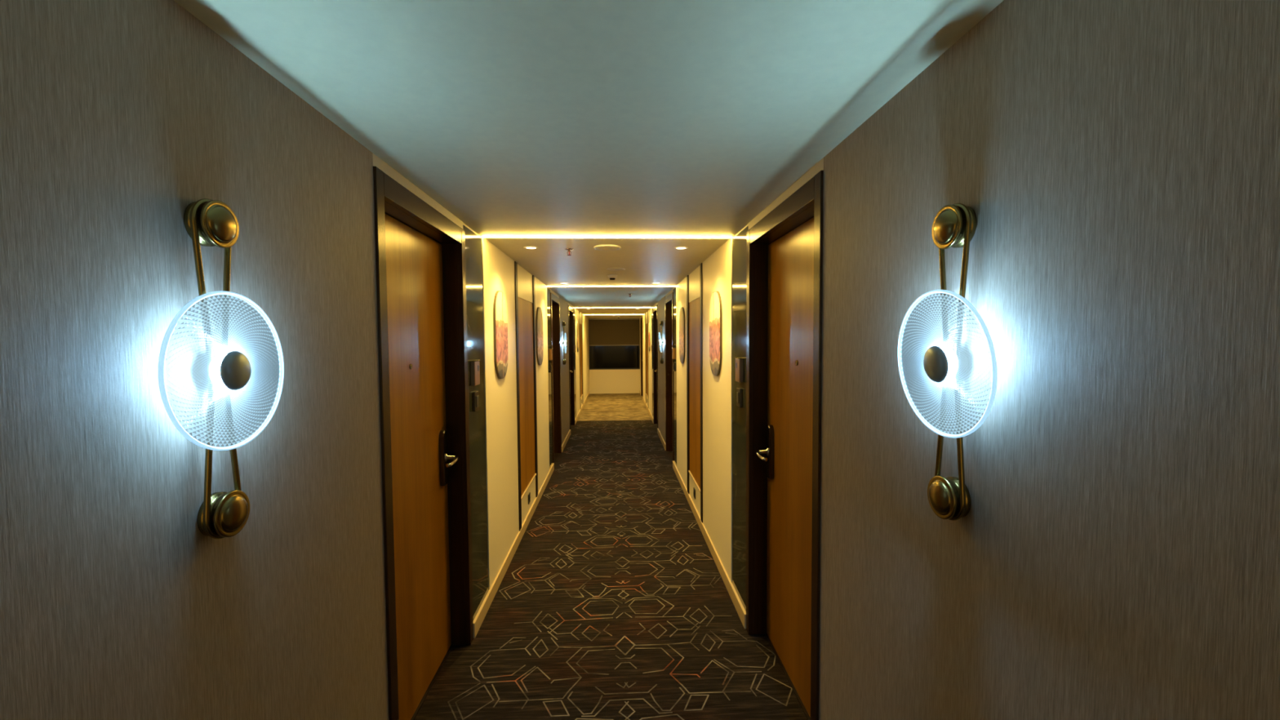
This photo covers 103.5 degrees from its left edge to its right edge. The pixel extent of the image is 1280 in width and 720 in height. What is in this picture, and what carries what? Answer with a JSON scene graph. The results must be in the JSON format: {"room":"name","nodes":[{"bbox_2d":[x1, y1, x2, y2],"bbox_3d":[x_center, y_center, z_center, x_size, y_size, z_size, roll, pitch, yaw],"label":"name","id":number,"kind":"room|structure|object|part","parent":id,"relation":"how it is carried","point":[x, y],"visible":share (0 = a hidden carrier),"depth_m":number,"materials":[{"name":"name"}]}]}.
{"room":"hotel corridor","nodes":[
{"label":"hotel corridor","id":0,"kind":"room"},
{"bbox_2d":[0,0,589,719],"bbox_3d":[-1.242,0.279,6.435,0.166,2.417,19.340,-1,2,-3],"label":"wall","id":1,"kind":"structure","parent":0,"point":[117,117],"depth_m":0.98,"materials":[{"name":"paint"}]},
{"bbox_2d":[157,198,284,538],"bbox_3d":[-0.872,0.022,1.061,0.072,0.712,0.332,-1,2,-3],"label":"wall sconce","id":2,"kind":"object","parent":1,"relation":"attached to","point":[220,371],"visible":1,"depth_m":1.03,"materials":[{"name":"glass"}]},
{"bbox_3d":[-0.883,-0.282,1.048,0.056,0.096,0.096,-1,2,-3],"label":"brass knob","id":3,"kind":"part","parent":2,"relation":"part of","materials":[{"name":"gold metal"}]},
{"bbox_3d":[-0.878,0.327,1.073,0.056,0.096,0.096,-1,2,-3],"label":"brass knob","id":4,"kind":"part","parent":2,"relation":"part of","materials":[{"name":"gold metal"}]},
{"bbox_2d":[373,166,473,719],"bbox_3d":[-1.038,0.472,2.372,0.160,2.371,1.064,-1,2,-3],"label":"door","id":5,"kind":"structure","parent":1,"relation":"in","point":[420,251],"depth_m":2.46,"materials":[{"name":"brown wood"}]},
{"bbox_3d":[-1.073,0.533,2.759,0.026,0.302,0.068,-1,2,-3],"label":"lock plate","id":6,"kind":"part","parent":5,"relation":"part of","materials":[{"name":"black metal"}]},
{"bbox_3d":[-1.023,0.536,2.708,0.076,0.048,0.156,-1,2,-3],"label":"lever handle","id":7,"kind":"part","parent":5,"relation":"part of","materials":[{"name":"silver metal"}]},
{"bbox_2d":[462,224,488,619],"bbox_3d":[-1.004,0.426,3.106,0.006,2.402,0.397,-1,2,-3],"label":"marble panel","id":8,"kind":"object","parent":1,"relation":"attached to","point":[473,245],"visible":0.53,"depth_m":3.10,"materials":[{"name":"stone"}]},
{"bbox_2d":[470,360,479,386],"bbox_3d":[-0.985,0.075,3.017,0.031,0.150,0.114,-1,2,-3],"label":"plaque","id":9,"kind":"object","parent":8,"relation":"attached to","point":[474,364],"visible":1,"depth_m":2.97,"materials":[{"name":"brown metal"}]},
{"bbox_2d":[471,391,479,411],"bbox_3d":[-0.989,0.249,3.044,0.022,0.116,0.086,-1,2,-3],"label":"switch","id":10,"kind":"object","parent":8,"relation":"attached to","point":[475,394],"visible":1,"depth_m":3.02,"materials":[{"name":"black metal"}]},
{"bbox_2d":[493,290,507,378],"bbox_3d":[-1.024,-0.185,3.720,0.016,0.644,0.390,-1,2,-3],"label":"wall picture","id":11,"kind":"object","parent":1,"relation":"attached to","point":[500,306],"visible":1,"depth_m":3.67},
{"bbox_2d":[514,261,537,531],"bbox_3d":[-1.086,0.347,4.839,0.026,2.415,1.024,-1,2,-3],"label":"wall panel","id":12,"kind":"object","parent":1,"relation":"in","point":[525,306],"depth_m":4.79,"materials":[{"name":"brown wood"}]},
{"bbox_3d":[-1.064,0.366,4.370,0.026,2.415,0.084,-1,2,-3],"label":"frame","id":13,"kind":"part","parent":12,"relation":"part of","materials":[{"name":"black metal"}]},
{"bbox_3d":[-1.099,-0.716,4.792,0.016,0.288,0.852,-1,2,-3],"label":"panel","id":14,"kind":"part","parent":12,"relation":"part of","materials":[{"name":"beige paint"}]},
{"bbox_3d":[-1.084,1.382,4.881,0.016,0.343,0.852,-1,2,-3],"label":"panel","id":15,"kind":"part","parent":12,"relation":"part of","materials":[{"name":"beige paint"}]},
{"bbox_2d":[528,492,530,504],"bbox_3d":[-1.072,1.338,4.879,0.009,0.090,0.090,-1,2,-3],"label":"power outlet","id":16,"kind":"object","parent":12,"relation":"attached to","point":[529,494],"visible":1,"depth_m":4.87,"materials":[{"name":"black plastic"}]},
{"bbox_3d":[-1.109,0.327,5.306,0.026,2.415,0.087,-1,2,-3],"label":"frame","id":17,"kind":"part","parent":12,"relation":"part of","materials":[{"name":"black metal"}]},
{"bbox_2d":[473,391,589,638],"bbox_3d":[-1.150,1.441,6.488,0.022,0.090,19.338,-1,2,-3],"label":"baseboard","id":18,"kind":"structure","parent":1,"relation":"attached to","point":[482,611],"depth_m":3.94,"materials":[{"name":"beige wood"}]},
{"bbox_2d":[535,306,543,365],"bbox_3d":[-1.116,-0.264,5.616,0.016,0.644,0.440,-1,2,-3],"label":"wall picture","id":19,"kind":"object","parent":1,"relation":"attached to","point":[539,317],"visible":1,"depth_m":5.54},
{"bbox_2d":[546,288,552,469],"bbox_3d":[-1.171,0.282,6.538,0.006,2.402,0.377,-1,2,-3],"label":"marble panel","id":20,"kind":"object","parent":1,"relation":"attached to","point":[548,303],"visible":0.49,"depth_m":6.53,"materials":[{"name":"stone"}]},
{"bbox_2d":[549,363,551,372],"bbox_3d":[-1.159,0.103,6.542,0.022,0.116,0.086,-1,2,-3],"label":"switch","id":21,"kind":"object","parent":20,"relation":"attached to","point":[550,364],"visible":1,"depth_m":6.50,"materials":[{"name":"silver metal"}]},
{"bbox_2d":[549,348,552,359],"bbox_3d":[-1.156,-0.073,6.554,0.031,0.150,0.114,-1,2,-3],"label":"plaque","id":22,"kind":"object","parent":20,"relation":"attached to","point":[550,349],"visible":1,"depth_m":6.50,"materials":[{"name":"brown wood"}]},
{"bbox_2d":[550,292,561,462],"bbox_3d":[-1.274,0.269,7.239,0.160,2.371,1.030,-1,2,-3],"label":"door","id":23,"kind":"structure","parent":1,"relation":"in","point":[555,301],"depth_m":7.69,"materials":[{"name":"brown wood"}]},
{"bbox_2d":[562,320,567,364],"bbox_3d":[-1.217,-0.275,8.166,0.072,0.712,0.332,-1,2,-3],"label":"wall sconce","id":24,"kind":"object","parent":1,"relation":"attached to","point":[564,342],"visible":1,"depth_m":8.13,"materials":[{"name":"white glass"}]},
{"bbox_2d":[568,305,574,429],"bbox_3d":[-1.396,0.163,9.759,0.160,2.371,1.060,-1,2,-3],"label":"door","id":25,"kind":"structure","parent":1,"relation":"in","point":[571,310],"depth_m":10.22,"materials":[{"name":"brown wood"}]},
{"bbox_2d":[573,307,576,418],"bbox_3d":[-1.363,0.116,10.500,0.006,2.402,0.417,-1,2,-3],"label":"marble panel","id":26,"kind":"object","parent":1,"relation":"attached to","point":[573,308],"visible":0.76,"depth_m":10.53,"materials":[{"name":"stone"}]},
{"bbox_2d":[576,323,578,351],"bbox_3d":[-1.391,-0.501,11.285,0.016,0.644,0.400,-1,2,-3],"label":"wall picture","id":27,"kind":"object","parent":1,"relation":"attached to","point":[577,326],"visible":1,"depth_m":11.13},
{"bbox_2d":[577,324,578,351],"bbox_3d":[-1.385,-0.501,11.285,0.002,0.632,0.388,-1,2,-3],"label":"art print","id":28,"kind":"object","parent":27,"relation":"attached to","point":[577,324],"depth_m":11.20},
{"bbox_2d":[578,311,582,408],"bbox_3d":[-1.454,0.030,12.406,0.026,2.415,1.000,-1,2,-3],"label":"door","id":29,"kind":"structure","parent":1,"relation":"in","point":[580,313],"depth_m":12.46,"materials":[{"name":"brown wood"}]},
{"bbox_3d":[-1.431,0.050,11.944,0.026,2.415,0.074,-1,2,-3],"label":"frame","id":30,"kind":"part","parent":29,"relation":"part of","materials":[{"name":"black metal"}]},
{"bbox_3d":[-1.466,-1.032,12.356,0.016,0.288,0.840,-1,2,-3],"label":"panel","id":31,"kind":"part","parent":29,"relation":"part of","materials":[{"name":"beige paint"}]},
{"bbox_3d":[-1.451,1.065,12.445,0.016,0.343,0.840,-1,2,-3],"label":"panel","id":32,"kind":"part","parent":29,"relation":"part of","materials":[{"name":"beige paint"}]},
{"bbox_3d":[-1.476,0.011,12.863,0.026,2.415,0.084,-1,2,-3],"label":"frame","id":33,"kind":"part","parent":29,"relation":"part of","materials":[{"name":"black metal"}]},
{"bbox_2d":[173,0,1004,318],"bbox_3d":[-0.363,-1.000,6.524,2.154,0.120,19.740,-1,2,-3],"label":"ceiling","id":34,"kind":"structure","parent":0,"point":[557,117],"depth_m":1.39,"materials":[{"name":"white paint"}]},
{"bbox_2d":[524,246,538,248],"bbox_3d":[-0.790,-0.814,3.660,0.104,0.005,0.104,-1,2,-3],"label":"recessed light","id":35,"kind":"object","parent":34,"relation":"in","point":[525,247],"visible":1,"depth_m":3.65,"materials":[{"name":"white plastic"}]},
{"bbox_2d":[564,248,573,255],"bbox_3d":[-0.523,-0.797,3.729,0.064,0.049,0.064,-1,2,-3],"label":"sprinkler","id":36,"kind":"object","parent":34,"relation":"attached to","point":[568,249],"visible":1,"depth_m":3.72,"materials":[{"name":"silver metal"}]},
{"bbox_2d":[481,235,732,238],"bbox_3d":[-0.205,-0.799,3.275,1.614,0.010,0.032,-1,2,-3],"label":"ceiling light strip","id":37,"kind":"object","parent":34,"relation":"attached to","point":[483,236],"visible":1,"depth_m":3.27,"materials":[{"name":"white plastic"}]},
{"bbox_2d":[593,244,621,250],"bbox_3d":[-0.237,-0.814,3.662,0.198,0.012,0.198,-1,2,-3],"label":"ceiling vent","id":38,"kind":"object","parent":34,"relation":"in","point":[600,247],"visible":1,"depth_m":3.63,"materials":[{"name":"white plastic"}]},
{"bbox_2d":[546,285,675,286],"bbox_3d":[-0.354,-0.928,6.349,1.614,0.010,0.032,-1,2,-3],"label":"ceiling light strip","id":39,"kind":"object","parent":34,"relation":"attached to","point":[547,286],"visible":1,"depth_m":6.33,"materials":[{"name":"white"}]},
{"bbox_2d":[584,314,639,315],"bbox_3d":[-0.713,-1.237,13.742,1.614,0.010,0.032,-1,2,-3],"label":"ceiling light strip","id":40,"kind":"object","parent":34,"relation":"attached to","point":[584,314],"visible":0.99,"depth_m":13.73,"materials":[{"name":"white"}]},
{"bbox_2d":[607,274,617,279],"bbox_3d":[-0.288,-0.861,5.261,0.104,0.052,0.104,-1,2,-3],"label":"smoke detector","id":41,"kind":"object","parent":34,"relation":"attached to","point":[612,277],"visible":1,"depth_m":5.23,"materials":[{"name":"white plastic"}]},
{"bbox_2d":[621,306,651,307],"bbox_3d":[-0.565,-1.109,10.688,1.614,0.010,0.032,-1,2,-3],"label":"ceiling light strip","id":42,"kind":"object","parent":34,"relation":"attached to","point":[621,307],"visible":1,"depth_m":10.70,"materials":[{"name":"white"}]},
{"bbox_2d":[674,246,688,249],"bbox_3d":[0.302,-0.824,3.713,0.104,0.005,0.104,-1,2,-3],"label":"recessed light","id":43,"kind":"object","parent":34,"relation":"in","point":[676,247],"visible":1,"depth_m":3.69,"materials":[{"name":"white plastic"}]},
{"bbox_3d":[-0.230,-0.866,4.823,0.176,0.006,0.176,-1,2,-3],"label":"ceiling speaker","id":44,"kind":"object","parent":34,"relation":"attached to","visible":0},
{"bbox_2d":[608,268,622,270],"bbox_3d":[-0.230,-0.866,4.823,0.140,0.002,0.140,1,3,29],"label":"speaker grille","id":45,"kind":"object","parent":44,"relation":"attached to","point":[609,268],"depth_m":4.81,"materials":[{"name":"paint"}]},
{"bbox_2d":[413,393,808,719],"bbox_3d":[-0.343,1.506,6.580,1.954,0.062,19.440,-1,2,-3],"label":"floor","id":46,"kind":"structure","parent":0,"point":[613,602],"depth_m":3.17,"materials":[{"name":"grey carpet"}]},
{"bbox_2d":[589,317,639,393],"bbox_3d":[-0.821,-0.135,16.188,1.954,2.417,0.120,-1,2,-3],"label":"wall","id":47,"kind":"structure","parent":0,"point":[624,380],"depth_m":16.16,"materials":[{"name":"beige paint"}]},
{"bbox_2d":[588,318,639,369],"bbox_3d":[-0.823,-0.514,16.167,1.630,1.634,0.050,-1,2,-3],"label":"window","id":48,"kind":"structure","parent":47,"relation":"in","point":[601,357],"depth_m":16.18,"materials":[{"name":"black glass"}]},
{"bbox_2d":[589,318,639,346],"bbox_3d":[-0.824,-0.894,16.111,1.594,0.866,0.040,-1,2,-3],"label":"roller blind","id":49,"kind":"object","parent":48,"relation":"attached to","point":[602,331],"visible":1,"depth_m":16.11,"materials":[{"name":"beige fabric"}]},
{"bbox_3d":[-0.821,-0.471,16.127,1.594,0.020,0.015,-1,2,-3],"label":"rail","id":50,"kind":"part","parent":49,"relation":"part of","materials":[{"name":"brown metal"}]},
{"bbox_3d":[-0.823,-0.515,16.165,1.570,1.560,0.006,-1,2,-3],"label":"pane","id":51,"kind":"part","parent":48,"relation":"part of","materials":[{"name":"black glass"}]},
{"bbox_2d":[639,0,1279,719],"bbox_3d":[0.543,0.263,6.521,0.166,2.417,19.340,-1,2,-3],"label":"wall","id":52,"kind":"structure","parent":0,"point":[1115,554],"depth_m":0.87,"materials":[{"name":"paper"}]},
{"bbox_2d":[640,317,643,396],"bbox_3d":[0.128,-0.065,14.934,0.160,2.371,1.100,-1,2,-3],"label":"door","id":53,"kind":"structure","parent":52,"relation":"in","point":[642,371],"depth_m":15.41,"materials":[{"name":"brown wood"}]},
{"bbox_2d":[644,310,648,406],"bbox_3d":[0.176,0.015,12.485,0.026,2.415,1.000,-1,2,-3],"label":"door","id":54,"kind":"structure","parent":52,"relation":"in","point":[646,313],"depth_m":12.57,"materials":[{"name":"brown wood"}]},
{"bbox_3d":[0.154,-0.004,12.942,0.026,2.415,0.084,-1,2,-3],"label":"frame","id":55,"kind":"part","parent":54,"relation":"part of","materials":[{"name":"beige wood"}]},
{"bbox_3d":[0.198,0.035,12.023,0.026,2.415,0.074,-1,2,-3],"label":"frame","id":56,"kind":"part","parent":54,"relation":"part of","materials":[{"name":"brown wood"}]},
{"bbox_2d":[648,322,650,351],"bbox_3d":[0.212,-0.515,11.362,0.016,0.644,0.400,-1,2,-3],"label":"wall picture","id":57,"kind":"object","parent":52,"relation":"attached to","point":[649,326],"visible":1,"depth_m":11.25},
{"bbox_2d":[648,324,649,351],"bbox_3d":[0.205,-0.515,11.362,0.002,0.632,0.388,-1,2,-3],"label":"art print","id":58,"kind":"object","parent":57,"relation":"attached to","point":[649,324],"depth_m":11.28},
{"bbox_2d":[651,306,653,416],"bbox_3d":[0.270,0.102,10.579,0.006,2.402,0.417,-1,2,-3],"label":"marble panel","id":59,"kind":"object","parent":52,"relation":"attached to","point":[652,307],"visible":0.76,"depth_m":10.65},
{"bbox_2d":[653,304,657,428],"bbox_3d":[0.375,0.147,9.845,0.160,2.371,1.060,-1,2,-3],"label":"door","id":60,"kind":"structure","parent":52,"relation":"in","point":[655,308],"depth_m":10.30,"materials":[{"name":"brown wood"}]},
{"bbox_2d":[658,320,663,364],"bbox_3d":[0.342,-0.289,8.241,0.072,0.712,0.332,-1,2,-3],"label":"wall sconce","id":61,"kind":"object","parent":52,"relation":"attached to","point":[661,323],"visible":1,"depth_m":8.21,"materials":[{"name":"white glass"}]},
{"bbox_2d":[665,292,673,461],"bbox_3d":[0.498,0.253,7.325,0.160,2.371,1.030,-1,2,-3],"label":"door","id":62,"kind":"structure","parent":52,"relation":"in","point":[668,300],"depth_m":7.77,"materials":[{"name":"brown wood"}]},
{"bbox_2d":[672,287,676,466],"bbox_3d":[0.463,0.267,6.617,0.006,2.402,0.377,-1,2,-3],"label":"marble panel","id":63,"kind":"object","parent":52,"relation":"attached to","point":[674,289],"visible":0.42,"depth_m":6.61,"materials":[{"name":"stone"}]},
{"bbox_2d":[671,347,675,359],"bbox_3d":[0.440,-0.087,6.631,0.031,0.150,0.114,-1,2,-3],"label":"plaque","id":64,"kind":"object","parent":63,"relation":"attached to","point":[673,348],"visible":1,"depth_m":6.58,"materials":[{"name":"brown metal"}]},
{"bbox_2d":[679,306,684,363],"bbox_3d":[0.483,-0.282,5.788,0.016,0.644,0.420,-1,2,-3],"label":"wall picture","id":65,"kind":"object","parent":52,"relation":"attached to","point":[682,314],"visible":1,"depth_m":5.72},
{"bbox_2d":[640,391,746,628],"bbox_3d":[0.468,1.427,6.566,0.022,0.090,19.338,-1,2,-3],"label":"baseboard","id":66,"kind":"structure","parent":52,"relation":"attached to","point":[733,594],"depth_m":4.01,"materials":[{"name":"beige wood"}]},
{"bbox_2d":[686,262,702,522],"bbox_3d":[0.541,0.330,4.970,0.026,2.415,0.949,-1,2,-3],"label":"wall panel","id":67,"kind":"object","parent":52,"relation":"in","point":[694,280],"depth_m":4.96,"materials":[{"name":"brown wood"}]},
{"bbox_3d":[0.520,0.312,5.395,0.026,2.415,0.097,-1,2,-3],"label":"frame","id":68,"kind":"part","parent":67,"relation":"part of","materials":[{"name":"black wood"}]},
{"bbox_2d":[693,487,695,498],"bbox_3d":[0.540,1.322,5.003,0.009,0.090,0.090,-1,2,-3],"label":"power outlet","id":69,"kind":"object","parent":67,"relation":"attached to","point":[694,489],"visible":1,"depth_m":4.99,"materials":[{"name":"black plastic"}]},
{"bbox_3d":[0.538,-0.733,4.917,0.016,0.288,0.769,-1,2,-3],"label":"panel","id":70,"kind":"part","parent":67,"relation":"part of","materials":[{"name":"beige paint"}]},
{"bbox_3d":[0.553,1.365,5.005,0.016,0.343,0.769,-1,2,-3],"label":"panel","id":71,"kind":"part","parent":67,"relation":"part of","materials":[{"name":"beige paint"}]},
{"bbox_3d":[0.562,0.348,4.536,0.026,2.415,0.081,-1,2,-3],"label":"frame","id":72,"kind":"part","parent":67,"relation":"part of","materials":[{"name":"black metal"}]},
{"bbox_2d":[709,290,722,376],"bbox_3d":[0.576,-0.202,3.857,0.016,0.644,0.420,-1,2,-3],"label":"wall picture","id":73,"kind":"object","parent":52,"relation":"attached to","point":[715,308],"visible":1,"depth_m":3.80},
{"bbox_2d":[732,226,748,611],"bbox_3d":[0.629,0.411,3.184,0.006,2.402,0.397,-1,2,-3],"label":"marble panel","id":74,"kind":"object","parent":52,"relation":"attached to","point":[740,241],"visible":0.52,"depth_m":3.18,"materials":[{"name":"stone"}]},
{"bbox_2d":[734,357,743,382],"bbox_3d":[0.611,0.060,3.108,0.031,0.150,0.114,-1,2,-3],"label":"plaque","id":75,"kind":"object","parent":74,"relation":"attached to","point":[739,361],"visible":1,"depth_m":3.06,"materials":[{"name":"brown metal"}]},
{"bbox_2d":[736,387,742,408],"bbox_3d":[0.616,0.234,3.136,0.022,0.116,0.086,-1,2,-3],"label":"switch","id":76,"kind":"object","parent":74,"relation":"attached to","point":[739,391],"visible":1,"depth_m":3.10,"materials":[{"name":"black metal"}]},
{"bbox_2d":[746,170,823,719],"bbox_3d":[0.734,0.456,2.458,0.160,2.371,1.064,-1,2,-3],"label":"door","id":77,"kind":"structure","parent":52,"relation":"in","point":[784,281],"depth_m":2.58,"materials":[{"name":"brown wood"}]},
{"bbox_3d":[0.689,0.520,2.790,0.076,0.048,0.156,-1,2,-3],"label":"lever handle","id":78,"kind":"part","parent":77,"relation":"part of","materials":[{"name":"silver metal"}]},
{"bbox_3d":[0.733,0.516,2.846,0.026,0.302,0.068,-1,2,-3],"label":"lock plate","id":79,"kind":"part","parent":77,"relation":"part of","materials":[{"name":"black metal"}]},
{"bbox_2d":[897,203,997,520],"bbox_3d":[0.687,0.008,1.136,0.072,0.712,0.332,-1,2,-3],"label":"wall sconce","id":80,"kind":"object","parent":52,"relation":"attached to","point":[951,388],"visible":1,"depth_m":1.11,"materials":[{"name":"glass"}]},
{"bbox_3d":[0.698,0.312,1.149,0.056,0.096,0.096,-1,2,-3],"label":"brass knob","id":81,"kind":"part","parent":80,"relation":"part of","materials":[{"name":"gold metal"}]},
{"bbox_3d":[0.693,-0.296,1.123,0.056,0.096,0.096,-1,2,-3],"label":"brass knob","id":82,"kind":"part","parent":80,"relation":"part of","materials":[{"name":"gold metal"}]}
]}

